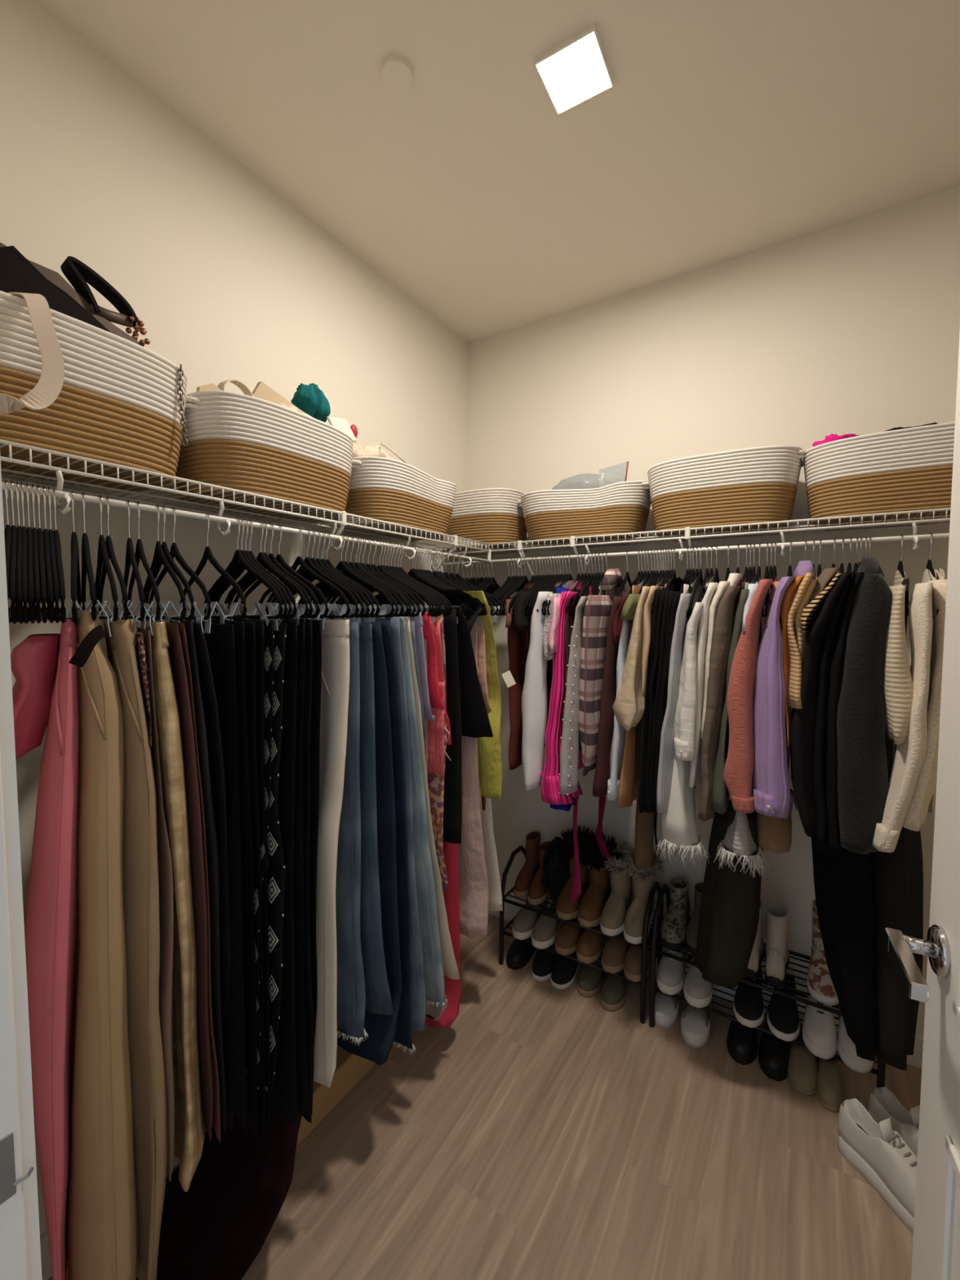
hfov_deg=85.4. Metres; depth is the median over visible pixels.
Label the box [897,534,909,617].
clothes hanger
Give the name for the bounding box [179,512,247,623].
clothes hanger
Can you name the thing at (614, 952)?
moccasin
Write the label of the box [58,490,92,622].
clothes hanger
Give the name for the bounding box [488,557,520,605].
clothes hanger
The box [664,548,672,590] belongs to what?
clothes hanger
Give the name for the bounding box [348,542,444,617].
clothes hanger
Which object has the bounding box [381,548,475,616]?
clothes hanger
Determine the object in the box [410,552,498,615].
clothes hanger
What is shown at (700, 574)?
clothes hanger
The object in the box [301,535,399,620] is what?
clothes hanger
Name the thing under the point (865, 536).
clothes hanger
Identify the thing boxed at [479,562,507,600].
clothes hanger
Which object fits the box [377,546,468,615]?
clothes hanger
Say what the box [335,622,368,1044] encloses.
jeans
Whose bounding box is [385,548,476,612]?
clothes hanger
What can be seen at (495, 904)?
dress
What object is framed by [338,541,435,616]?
clothes hanger
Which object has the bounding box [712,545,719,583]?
clothes hanger
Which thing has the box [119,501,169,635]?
clothes hanger
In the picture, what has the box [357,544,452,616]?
clothes hanger
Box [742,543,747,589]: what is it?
clothes hanger
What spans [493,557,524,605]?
clothes hanger
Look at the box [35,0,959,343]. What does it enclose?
ceiling
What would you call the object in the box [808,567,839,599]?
hoodie
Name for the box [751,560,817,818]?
jacket
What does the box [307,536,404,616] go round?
clothes hanger
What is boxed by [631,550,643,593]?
clothes hanger
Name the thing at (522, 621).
shirt
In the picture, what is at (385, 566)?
clothes hanger
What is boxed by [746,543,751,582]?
clothes hanger
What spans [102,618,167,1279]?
trousers
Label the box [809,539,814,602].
clothes hanger
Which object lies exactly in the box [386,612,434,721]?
shorts
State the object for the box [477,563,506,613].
clothes hanger
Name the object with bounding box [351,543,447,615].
clothes hanger
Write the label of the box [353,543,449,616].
clothes hanger
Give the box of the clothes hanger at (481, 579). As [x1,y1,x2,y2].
[474,564,505,613]
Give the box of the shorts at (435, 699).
[422,612,451,760]
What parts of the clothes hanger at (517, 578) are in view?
frame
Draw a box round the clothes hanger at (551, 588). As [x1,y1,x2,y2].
[536,555,561,612]
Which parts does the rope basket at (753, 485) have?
handle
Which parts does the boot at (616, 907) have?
fur trim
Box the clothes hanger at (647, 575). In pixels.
[638,549,649,594]
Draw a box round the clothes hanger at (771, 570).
[764,542,773,616]
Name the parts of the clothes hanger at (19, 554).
frame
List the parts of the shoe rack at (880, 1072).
frame, rail, rail, rail, rail, frame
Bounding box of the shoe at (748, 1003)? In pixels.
[733,966,764,1027]
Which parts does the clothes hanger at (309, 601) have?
frame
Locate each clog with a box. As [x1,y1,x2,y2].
[555,916,584,955]
[576,925,608,964]
[577,945,605,997]
[600,969,631,1012]
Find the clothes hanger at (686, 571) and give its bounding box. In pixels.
[680,546,688,591]
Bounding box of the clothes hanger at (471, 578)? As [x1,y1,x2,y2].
[468,565,472,582]
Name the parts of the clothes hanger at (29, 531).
frame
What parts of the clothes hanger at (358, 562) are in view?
frame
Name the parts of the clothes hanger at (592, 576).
frame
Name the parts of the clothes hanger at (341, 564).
frame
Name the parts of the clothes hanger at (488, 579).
frame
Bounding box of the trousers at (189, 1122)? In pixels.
[141,620,205,1191]
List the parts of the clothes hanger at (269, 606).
frame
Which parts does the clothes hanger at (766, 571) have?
frame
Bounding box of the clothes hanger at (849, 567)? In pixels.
[846,537,852,573]
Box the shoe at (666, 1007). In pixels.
[654,986,682,1028]
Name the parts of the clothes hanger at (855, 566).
frame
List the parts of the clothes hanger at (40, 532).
frame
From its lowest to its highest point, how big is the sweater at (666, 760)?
0.723 m
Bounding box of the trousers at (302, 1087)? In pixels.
[293,618,309,1112]
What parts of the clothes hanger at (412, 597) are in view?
frame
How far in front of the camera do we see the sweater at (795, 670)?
1.40 m
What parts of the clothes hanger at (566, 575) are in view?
frame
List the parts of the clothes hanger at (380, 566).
frame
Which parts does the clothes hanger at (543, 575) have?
frame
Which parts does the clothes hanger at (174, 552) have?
frame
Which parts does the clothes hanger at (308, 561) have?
frame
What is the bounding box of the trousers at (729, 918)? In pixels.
[693,582,762,987]
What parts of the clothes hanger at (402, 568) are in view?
frame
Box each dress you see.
[136,1106,302,1279]
[425,841,461,1027]
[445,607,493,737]
[457,620,488,937]
[462,591,515,799]
[478,776,483,833]
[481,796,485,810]
[482,797,502,911]
[507,582,531,769]
[592,578,635,796]
[634,585,653,867]
[811,835,877,1061]
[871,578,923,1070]
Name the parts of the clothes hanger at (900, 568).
frame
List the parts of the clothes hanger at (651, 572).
frame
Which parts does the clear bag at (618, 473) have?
panel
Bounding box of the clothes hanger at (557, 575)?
[534,555,559,604]
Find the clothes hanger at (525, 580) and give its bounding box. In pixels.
[499,556,528,615]
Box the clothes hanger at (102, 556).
[84,494,129,636]
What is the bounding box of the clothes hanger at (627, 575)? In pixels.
[614,551,631,595]
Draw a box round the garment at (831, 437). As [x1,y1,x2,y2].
[812,433,859,447]
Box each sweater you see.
[540,580,584,804]
[558,580,605,795]
[656,576,702,813]
[697,575,751,821]
[723,574,777,813]
[786,572,814,708]
[794,573,817,673]
[813,571,856,850]
[826,572,864,856]
[871,568,936,853]
[884,569,913,782]
[902,568,946,831]
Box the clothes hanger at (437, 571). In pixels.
[397,550,486,616]
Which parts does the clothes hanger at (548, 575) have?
frame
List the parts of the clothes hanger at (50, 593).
frame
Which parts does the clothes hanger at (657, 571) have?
frame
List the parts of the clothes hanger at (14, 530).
frame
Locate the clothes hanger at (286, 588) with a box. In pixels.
[214,520,297,619]
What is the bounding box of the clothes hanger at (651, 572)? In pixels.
[645,549,653,584]
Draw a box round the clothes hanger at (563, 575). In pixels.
[541,555,564,615]
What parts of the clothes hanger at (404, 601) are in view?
frame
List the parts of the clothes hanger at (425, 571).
frame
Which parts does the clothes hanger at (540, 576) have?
frame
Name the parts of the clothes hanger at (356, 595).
frame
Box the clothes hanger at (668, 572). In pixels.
[662,548,670,589]
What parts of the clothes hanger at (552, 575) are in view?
frame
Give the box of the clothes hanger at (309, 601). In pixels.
[227,522,313,618]
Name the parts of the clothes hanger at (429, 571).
frame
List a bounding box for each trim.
[0,456,42,1279]
[0,748,34,1279]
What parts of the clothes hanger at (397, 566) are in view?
frame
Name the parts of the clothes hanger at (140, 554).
frame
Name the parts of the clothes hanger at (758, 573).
frame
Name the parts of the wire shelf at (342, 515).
rail, rail, rail, lip rail, hanging rod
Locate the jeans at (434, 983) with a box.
[399,616,448,1007]
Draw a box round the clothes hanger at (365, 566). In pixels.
[318,537,416,619]
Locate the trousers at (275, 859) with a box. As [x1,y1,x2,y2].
[243,617,287,1094]
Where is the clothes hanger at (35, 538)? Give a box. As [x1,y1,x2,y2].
[31,484,41,623]
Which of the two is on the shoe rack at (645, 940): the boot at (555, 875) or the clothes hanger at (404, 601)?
the boot at (555, 875)
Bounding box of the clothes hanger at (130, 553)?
[117,499,153,632]
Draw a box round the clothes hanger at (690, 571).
[682,546,691,591]
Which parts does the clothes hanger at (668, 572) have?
frame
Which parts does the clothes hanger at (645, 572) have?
frame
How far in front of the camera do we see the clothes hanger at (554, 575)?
1.90 m
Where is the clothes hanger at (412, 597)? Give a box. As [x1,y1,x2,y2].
[323,538,421,617]
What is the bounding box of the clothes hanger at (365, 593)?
[281,531,375,623]
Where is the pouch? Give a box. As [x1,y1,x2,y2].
[326,416,356,442]
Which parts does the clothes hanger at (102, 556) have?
frame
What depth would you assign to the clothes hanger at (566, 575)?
1.89 m
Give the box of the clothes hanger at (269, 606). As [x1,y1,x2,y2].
[205,518,288,631]
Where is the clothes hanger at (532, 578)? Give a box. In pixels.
[507,556,534,615]
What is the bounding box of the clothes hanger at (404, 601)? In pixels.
[311,537,409,616]
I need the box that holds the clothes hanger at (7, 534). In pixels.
[4,479,17,623]
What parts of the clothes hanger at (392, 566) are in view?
frame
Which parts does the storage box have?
lid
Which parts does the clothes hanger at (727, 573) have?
frame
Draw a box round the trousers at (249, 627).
[227,620,265,1133]
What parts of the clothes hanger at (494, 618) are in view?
frame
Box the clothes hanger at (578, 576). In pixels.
[567,554,580,591]
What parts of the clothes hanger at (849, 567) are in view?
frame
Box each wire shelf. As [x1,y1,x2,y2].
[0,439,490,602]
[431,507,951,576]
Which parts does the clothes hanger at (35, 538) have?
frame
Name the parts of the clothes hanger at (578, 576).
frame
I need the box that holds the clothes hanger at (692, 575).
[686,546,694,593]
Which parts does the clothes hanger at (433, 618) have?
frame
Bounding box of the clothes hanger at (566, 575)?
[543,554,568,614]
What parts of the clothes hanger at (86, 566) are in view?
frame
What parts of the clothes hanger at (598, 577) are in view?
frame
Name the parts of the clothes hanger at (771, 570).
frame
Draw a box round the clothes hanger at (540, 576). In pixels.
[525,555,542,591]
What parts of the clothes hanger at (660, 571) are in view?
frame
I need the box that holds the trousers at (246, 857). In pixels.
[194,619,257,1135]
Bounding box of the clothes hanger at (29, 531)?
[26,483,35,623]
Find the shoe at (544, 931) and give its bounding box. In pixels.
[531,900,563,949]
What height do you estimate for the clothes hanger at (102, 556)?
0.250 m
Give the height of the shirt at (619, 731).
0.715 m
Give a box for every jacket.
[673,575,713,760]
[711,573,755,813]
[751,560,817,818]
[790,572,850,837]
[836,557,892,854]
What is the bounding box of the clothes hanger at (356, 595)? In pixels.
[271,529,364,622]
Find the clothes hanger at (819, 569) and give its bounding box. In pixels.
[817,539,821,614]
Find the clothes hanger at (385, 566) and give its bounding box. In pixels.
[341,542,438,617]
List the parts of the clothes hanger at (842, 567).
frame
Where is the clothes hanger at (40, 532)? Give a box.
[36,484,47,622]
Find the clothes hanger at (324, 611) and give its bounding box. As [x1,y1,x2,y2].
[240,524,328,628]
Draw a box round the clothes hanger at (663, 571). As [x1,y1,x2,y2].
[651,548,664,613]
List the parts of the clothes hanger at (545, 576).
frame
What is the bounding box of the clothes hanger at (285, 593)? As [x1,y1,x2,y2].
[212,519,292,618]
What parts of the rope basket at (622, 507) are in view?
handle, handle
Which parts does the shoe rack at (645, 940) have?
frame, rail, rail, frame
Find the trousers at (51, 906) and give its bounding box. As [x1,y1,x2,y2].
[24,617,79,1279]
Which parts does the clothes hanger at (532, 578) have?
frame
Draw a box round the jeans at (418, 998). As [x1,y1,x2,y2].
[328,616,426,1031]
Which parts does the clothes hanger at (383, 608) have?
frame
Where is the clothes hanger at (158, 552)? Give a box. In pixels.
[138,504,186,622]
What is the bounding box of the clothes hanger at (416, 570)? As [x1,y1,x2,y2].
[373,546,466,623]
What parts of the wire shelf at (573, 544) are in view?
hanging rod, lip rail, rail, rail, rail, rail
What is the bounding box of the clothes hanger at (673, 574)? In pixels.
[666,548,675,590]
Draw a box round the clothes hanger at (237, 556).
[204,517,283,619]
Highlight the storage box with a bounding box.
[204,1042,395,1146]
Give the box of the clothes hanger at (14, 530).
[9,480,22,623]
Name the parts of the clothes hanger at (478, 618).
frame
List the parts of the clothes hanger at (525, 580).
frame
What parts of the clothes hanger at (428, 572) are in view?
frame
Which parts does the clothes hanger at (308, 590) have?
frame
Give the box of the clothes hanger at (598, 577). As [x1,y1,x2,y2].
[582,552,600,611]
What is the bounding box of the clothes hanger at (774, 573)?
[769,542,776,605]
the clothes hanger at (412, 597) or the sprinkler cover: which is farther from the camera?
the clothes hanger at (412, 597)
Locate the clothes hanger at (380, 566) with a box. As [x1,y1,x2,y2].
[334,541,432,625]
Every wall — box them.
[0,0,468,1235]
[468,185,959,1036]
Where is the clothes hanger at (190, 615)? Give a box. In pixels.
[143,505,196,622]
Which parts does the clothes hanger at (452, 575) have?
frame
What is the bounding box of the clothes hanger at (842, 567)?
[839,537,844,573]
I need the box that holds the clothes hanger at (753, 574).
[750,543,755,582]
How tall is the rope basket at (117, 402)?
0.228 m
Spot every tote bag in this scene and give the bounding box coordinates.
[196,378,253,396]
[252,381,313,417]
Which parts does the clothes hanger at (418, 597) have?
frame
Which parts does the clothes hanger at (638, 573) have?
frame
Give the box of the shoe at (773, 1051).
[758,1004,789,1081]
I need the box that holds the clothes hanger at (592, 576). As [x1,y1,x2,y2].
[576,552,598,605]
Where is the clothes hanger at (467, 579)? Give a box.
[465,560,489,607]
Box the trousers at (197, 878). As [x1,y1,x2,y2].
[165,622,214,1140]
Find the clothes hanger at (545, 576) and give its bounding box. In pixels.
[522,555,547,610]
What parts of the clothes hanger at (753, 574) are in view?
frame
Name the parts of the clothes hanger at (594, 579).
frame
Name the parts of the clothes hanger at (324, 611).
frame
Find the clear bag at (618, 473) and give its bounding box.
[551,461,628,489]
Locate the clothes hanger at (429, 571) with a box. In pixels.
[386,549,457,604]
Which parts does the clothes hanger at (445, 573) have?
frame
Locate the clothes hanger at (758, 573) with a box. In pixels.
[755,542,760,582]
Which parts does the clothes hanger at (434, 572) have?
frame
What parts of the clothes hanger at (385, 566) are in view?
frame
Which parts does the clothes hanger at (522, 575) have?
frame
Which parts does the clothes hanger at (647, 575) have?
frame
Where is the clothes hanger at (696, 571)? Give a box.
[686,546,703,617]
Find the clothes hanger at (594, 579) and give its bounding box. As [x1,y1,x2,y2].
[583,552,597,595]
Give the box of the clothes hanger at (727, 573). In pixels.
[724,544,729,581]
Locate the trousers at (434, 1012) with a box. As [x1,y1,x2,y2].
[423,639,448,1020]
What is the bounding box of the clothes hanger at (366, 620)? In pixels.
[292,532,380,623]
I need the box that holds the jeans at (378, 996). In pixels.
[359,623,393,1014]
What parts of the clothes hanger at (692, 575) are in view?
frame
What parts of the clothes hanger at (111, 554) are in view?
frame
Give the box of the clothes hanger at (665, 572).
[652,548,666,611]
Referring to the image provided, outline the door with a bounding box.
[884,334,959,1279]
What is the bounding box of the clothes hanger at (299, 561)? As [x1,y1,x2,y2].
[258,528,350,619]
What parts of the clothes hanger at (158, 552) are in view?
frame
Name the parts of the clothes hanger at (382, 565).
frame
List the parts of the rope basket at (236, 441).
handle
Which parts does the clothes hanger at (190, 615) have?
frame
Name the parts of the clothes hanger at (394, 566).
frame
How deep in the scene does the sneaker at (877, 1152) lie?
1.33 m
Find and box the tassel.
[350,424,357,437]
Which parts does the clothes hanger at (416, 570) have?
frame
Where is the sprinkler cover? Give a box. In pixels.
[382,55,413,91]
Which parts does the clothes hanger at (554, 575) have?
frame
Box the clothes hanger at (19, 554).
[15,481,27,623]
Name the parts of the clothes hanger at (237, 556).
frame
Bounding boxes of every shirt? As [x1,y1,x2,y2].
[513,582,552,747]
[521,581,560,791]
[578,568,626,776]
[607,578,644,800]
[613,579,641,642]
[619,578,651,767]
[779,575,814,746]
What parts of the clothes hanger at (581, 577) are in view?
frame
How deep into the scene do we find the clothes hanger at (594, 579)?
1.86 m
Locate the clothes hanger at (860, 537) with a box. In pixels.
[857,537,862,567]
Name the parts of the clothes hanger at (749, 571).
frame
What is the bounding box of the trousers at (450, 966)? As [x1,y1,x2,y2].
[404,616,459,979]
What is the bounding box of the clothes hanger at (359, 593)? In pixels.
[275,530,369,619]
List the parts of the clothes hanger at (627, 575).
frame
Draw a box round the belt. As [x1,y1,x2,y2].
[68,625,106,667]
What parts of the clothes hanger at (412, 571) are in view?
frame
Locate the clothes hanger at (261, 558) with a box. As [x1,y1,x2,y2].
[224,521,309,625]
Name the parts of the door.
lever, lever handle, panel moulding, panel moulding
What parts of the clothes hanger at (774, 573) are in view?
frame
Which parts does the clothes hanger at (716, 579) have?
frame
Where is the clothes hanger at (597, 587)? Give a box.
[591,552,604,595]
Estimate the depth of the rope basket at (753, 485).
1.64 m
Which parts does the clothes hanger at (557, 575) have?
frame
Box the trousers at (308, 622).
[296,618,314,1115]
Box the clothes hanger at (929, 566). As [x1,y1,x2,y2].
[925,533,938,617]
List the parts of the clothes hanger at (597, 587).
frame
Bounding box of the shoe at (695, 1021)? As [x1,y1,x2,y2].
[680,996,712,1048]
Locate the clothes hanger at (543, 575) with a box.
[528,555,544,591]
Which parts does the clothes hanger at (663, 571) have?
frame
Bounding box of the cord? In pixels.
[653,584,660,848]
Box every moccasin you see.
[600,930,631,973]
[623,928,651,982]
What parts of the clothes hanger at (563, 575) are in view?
frame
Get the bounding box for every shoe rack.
[498,844,662,1023]
[648,884,885,1088]
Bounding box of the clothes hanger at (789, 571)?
[787,541,791,576]
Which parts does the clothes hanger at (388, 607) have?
frame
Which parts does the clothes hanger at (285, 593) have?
frame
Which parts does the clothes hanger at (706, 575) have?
frame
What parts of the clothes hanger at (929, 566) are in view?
frame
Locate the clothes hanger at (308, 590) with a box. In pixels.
[233,523,319,618]
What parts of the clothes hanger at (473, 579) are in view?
frame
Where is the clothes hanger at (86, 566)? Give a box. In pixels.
[71,492,107,622]
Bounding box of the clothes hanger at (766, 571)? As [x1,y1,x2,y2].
[761,542,768,617]
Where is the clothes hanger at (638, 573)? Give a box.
[626,550,639,599]
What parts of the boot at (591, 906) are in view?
fur trim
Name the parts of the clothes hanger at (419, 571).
frame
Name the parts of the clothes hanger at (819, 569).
frame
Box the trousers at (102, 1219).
[66,609,138,1279]
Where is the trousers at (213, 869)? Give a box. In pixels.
[168,620,226,1133]
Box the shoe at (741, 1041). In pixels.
[726,1013,757,1065]
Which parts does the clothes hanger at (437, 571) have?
frame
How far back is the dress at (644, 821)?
1.82 m
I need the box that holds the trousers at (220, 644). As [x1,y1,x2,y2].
[192,622,247,1133]
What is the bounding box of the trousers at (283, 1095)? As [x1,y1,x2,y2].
[270,618,297,1124]
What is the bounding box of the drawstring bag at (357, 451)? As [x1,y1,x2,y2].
[352,442,408,463]
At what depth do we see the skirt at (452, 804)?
1.64 m
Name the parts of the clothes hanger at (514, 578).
frame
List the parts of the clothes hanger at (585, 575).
frame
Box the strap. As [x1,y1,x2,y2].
[0,292,64,413]
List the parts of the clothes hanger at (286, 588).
frame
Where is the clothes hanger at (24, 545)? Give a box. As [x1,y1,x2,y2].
[20,482,30,623]
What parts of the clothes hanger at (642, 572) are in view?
frame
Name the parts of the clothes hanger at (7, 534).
frame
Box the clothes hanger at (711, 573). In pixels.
[702,546,713,598]
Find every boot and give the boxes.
[514,831,540,897]
[528,841,550,905]
[539,835,569,902]
[555,825,599,919]
[577,832,622,927]
[600,841,635,936]
[622,849,664,944]
[659,877,689,951]
[684,882,703,955]
[745,899,764,980]
[764,901,789,989]
[806,899,839,1005]
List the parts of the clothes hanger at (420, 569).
frame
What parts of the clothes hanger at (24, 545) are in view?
frame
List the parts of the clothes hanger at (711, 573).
frame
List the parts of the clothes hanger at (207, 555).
frame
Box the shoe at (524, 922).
[511,897,546,939]
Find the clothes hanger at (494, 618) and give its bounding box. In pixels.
[419,553,504,622]
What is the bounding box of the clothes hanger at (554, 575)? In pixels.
[530,555,555,613]
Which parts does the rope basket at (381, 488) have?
handle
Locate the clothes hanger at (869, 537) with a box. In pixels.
[868,536,871,557]
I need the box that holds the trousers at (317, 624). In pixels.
[301,619,321,1123]
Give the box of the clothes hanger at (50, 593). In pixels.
[42,485,54,622]
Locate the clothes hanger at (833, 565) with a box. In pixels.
[831,538,835,567]
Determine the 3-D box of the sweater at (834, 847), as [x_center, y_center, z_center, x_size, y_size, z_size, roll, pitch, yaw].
[1.048,0.202,1.482,0.076,0.796,0.408,3,4,43]
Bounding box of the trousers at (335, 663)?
[313,618,350,1087]
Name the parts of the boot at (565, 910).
fur trim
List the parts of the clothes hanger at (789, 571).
frame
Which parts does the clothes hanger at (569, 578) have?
frame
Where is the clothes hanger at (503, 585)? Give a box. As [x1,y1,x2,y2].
[488,558,519,600]
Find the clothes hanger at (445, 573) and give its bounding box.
[403,551,493,614]
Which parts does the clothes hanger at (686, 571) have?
frame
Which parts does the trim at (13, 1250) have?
strike plate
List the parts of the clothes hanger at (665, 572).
frame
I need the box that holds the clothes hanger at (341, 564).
[297,534,395,620]
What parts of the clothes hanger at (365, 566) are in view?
frame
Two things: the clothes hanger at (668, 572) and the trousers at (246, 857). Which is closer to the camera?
the trousers at (246, 857)
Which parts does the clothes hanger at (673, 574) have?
frame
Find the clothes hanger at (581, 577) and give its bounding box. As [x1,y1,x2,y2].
[564,553,583,614]
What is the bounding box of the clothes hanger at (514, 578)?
[489,557,522,611]
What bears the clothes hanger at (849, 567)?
hanging from the wire shelf at (573, 544)
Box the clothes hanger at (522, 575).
[497,557,526,615]
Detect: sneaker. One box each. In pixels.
[531,942,558,981]
[550,952,582,989]
[656,947,688,995]
[683,955,712,1008]
[802,990,837,1059]
[836,1005,874,1073]
[837,1097,917,1234]
[867,1086,919,1156]
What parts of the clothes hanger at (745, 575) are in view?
frame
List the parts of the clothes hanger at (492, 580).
frame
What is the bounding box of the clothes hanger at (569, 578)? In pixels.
[546,554,573,614]
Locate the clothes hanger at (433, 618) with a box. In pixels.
[347,542,440,622]
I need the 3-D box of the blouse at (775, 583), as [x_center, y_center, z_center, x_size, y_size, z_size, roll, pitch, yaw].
[0.919,0.121,1.581,0.056,0.646,0.368,3,4,42]
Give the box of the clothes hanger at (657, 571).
[651,549,658,586]
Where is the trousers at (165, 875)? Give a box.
[137,627,174,1182]
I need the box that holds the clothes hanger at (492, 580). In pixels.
[482,559,511,613]
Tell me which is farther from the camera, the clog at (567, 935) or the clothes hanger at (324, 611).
the clog at (567, 935)
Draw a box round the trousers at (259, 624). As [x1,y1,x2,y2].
[210,618,271,1128]
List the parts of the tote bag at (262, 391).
panel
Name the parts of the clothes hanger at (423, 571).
frame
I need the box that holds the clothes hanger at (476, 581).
[472,560,500,612]
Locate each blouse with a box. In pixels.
[10,633,60,759]
[476,622,491,711]
[688,577,728,787]
[700,581,737,739]
[764,573,792,626]
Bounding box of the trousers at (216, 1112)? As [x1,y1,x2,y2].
[170,622,221,1142]
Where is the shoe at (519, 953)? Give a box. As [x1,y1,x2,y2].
[506,936,536,969]
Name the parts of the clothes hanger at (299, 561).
frame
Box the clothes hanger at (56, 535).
[53,487,66,622]
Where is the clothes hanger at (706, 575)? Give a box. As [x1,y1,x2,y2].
[697,546,709,602]
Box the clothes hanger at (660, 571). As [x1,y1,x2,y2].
[654,548,662,586]
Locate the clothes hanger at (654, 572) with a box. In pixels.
[648,549,655,586]
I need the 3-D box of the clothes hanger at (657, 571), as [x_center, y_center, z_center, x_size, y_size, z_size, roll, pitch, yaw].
[0.602,-0.195,1.769,0.010,0.226,0.312,2,4,32]
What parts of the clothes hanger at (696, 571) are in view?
frame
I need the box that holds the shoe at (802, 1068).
[786,1022,817,1096]
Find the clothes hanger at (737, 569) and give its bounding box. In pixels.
[735,544,739,573]
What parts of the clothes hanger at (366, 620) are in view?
frame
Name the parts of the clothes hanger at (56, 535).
frame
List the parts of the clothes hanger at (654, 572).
frame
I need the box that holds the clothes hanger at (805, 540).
[804,540,806,560]
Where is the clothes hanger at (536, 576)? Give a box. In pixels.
[511,556,538,613]
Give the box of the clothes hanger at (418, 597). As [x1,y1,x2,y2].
[328,540,426,616]
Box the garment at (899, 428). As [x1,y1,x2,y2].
[884,422,937,431]
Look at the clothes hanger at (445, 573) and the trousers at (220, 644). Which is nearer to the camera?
the trousers at (220, 644)
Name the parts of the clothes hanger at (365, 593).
frame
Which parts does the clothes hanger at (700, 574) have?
frame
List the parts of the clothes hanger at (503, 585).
frame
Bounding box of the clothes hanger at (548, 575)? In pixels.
[524,555,550,615]
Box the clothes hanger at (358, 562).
[318,537,412,616]
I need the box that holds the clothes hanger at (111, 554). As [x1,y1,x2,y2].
[95,496,133,629]
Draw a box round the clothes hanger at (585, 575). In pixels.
[568,553,586,616]
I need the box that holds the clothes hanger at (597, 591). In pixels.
[594,551,608,595]
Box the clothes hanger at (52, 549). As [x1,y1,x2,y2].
[48,486,60,622]
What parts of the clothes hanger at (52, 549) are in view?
frame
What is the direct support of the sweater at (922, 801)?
hanging from the clothes hanger at (929, 566)
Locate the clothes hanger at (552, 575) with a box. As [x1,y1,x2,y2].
[528,555,553,615]
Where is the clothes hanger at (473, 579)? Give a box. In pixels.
[470,560,475,584]
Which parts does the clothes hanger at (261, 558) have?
frame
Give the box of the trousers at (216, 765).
[192,622,233,1130]
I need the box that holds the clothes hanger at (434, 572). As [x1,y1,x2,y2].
[393,550,484,615]
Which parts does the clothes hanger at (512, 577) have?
frame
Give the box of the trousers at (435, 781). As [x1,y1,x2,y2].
[427,614,448,892]
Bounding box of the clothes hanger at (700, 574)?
[689,546,705,615]
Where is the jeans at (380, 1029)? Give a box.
[337,621,401,1065]
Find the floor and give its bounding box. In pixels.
[47,913,921,1279]
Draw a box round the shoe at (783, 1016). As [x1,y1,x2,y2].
[767,974,799,1041]
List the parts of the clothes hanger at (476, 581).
frame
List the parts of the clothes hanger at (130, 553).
frame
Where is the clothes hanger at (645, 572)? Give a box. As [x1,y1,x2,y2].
[640,550,646,583]
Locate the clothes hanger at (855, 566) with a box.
[853,537,857,573]
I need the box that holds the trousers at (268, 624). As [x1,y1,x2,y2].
[245,619,274,1088]
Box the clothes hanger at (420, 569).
[377,547,470,615]
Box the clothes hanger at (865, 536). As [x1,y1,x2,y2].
[864,536,866,558]
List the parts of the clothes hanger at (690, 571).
frame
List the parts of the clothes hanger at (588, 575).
frame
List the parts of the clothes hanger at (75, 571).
frame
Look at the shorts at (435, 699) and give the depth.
1.52 m
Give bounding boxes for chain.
[177,364,187,446]
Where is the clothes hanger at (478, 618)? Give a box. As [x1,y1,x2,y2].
[402,551,487,622]
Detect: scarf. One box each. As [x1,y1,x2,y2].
[290,382,330,422]
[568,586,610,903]
[654,583,710,868]
[713,582,769,877]
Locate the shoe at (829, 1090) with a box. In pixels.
[816,1049,844,1112]
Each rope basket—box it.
[0,290,187,491]
[174,390,353,521]
[334,456,457,540]
[446,488,527,551]
[517,480,651,546]
[647,445,807,537]
[803,422,955,527]
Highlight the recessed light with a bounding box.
[533,23,613,115]
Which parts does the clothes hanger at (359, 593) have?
frame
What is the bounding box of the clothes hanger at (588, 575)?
[571,553,591,616]
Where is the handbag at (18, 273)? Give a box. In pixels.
[0,242,150,346]
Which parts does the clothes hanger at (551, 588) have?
frame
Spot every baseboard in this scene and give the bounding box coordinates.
[40,1156,179,1279]
[488,897,923,1068]
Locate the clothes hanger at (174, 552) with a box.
[143,506,217,633]
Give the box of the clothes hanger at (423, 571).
[378,547,472,617]
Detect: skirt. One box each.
[135,631,151,746]
[409,621,426,737]
[426,622,444,776]
[443,608,462,844]
[550,586,578,811]
[617,585,641,808]
[755,614,791,853]
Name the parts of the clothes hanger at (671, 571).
frame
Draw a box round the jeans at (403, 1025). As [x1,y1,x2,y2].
[360,619,415,1055]
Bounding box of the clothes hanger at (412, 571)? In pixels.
[368,546,464,616]
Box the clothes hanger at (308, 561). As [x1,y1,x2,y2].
[265,528,359,619]
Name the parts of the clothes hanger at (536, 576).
frame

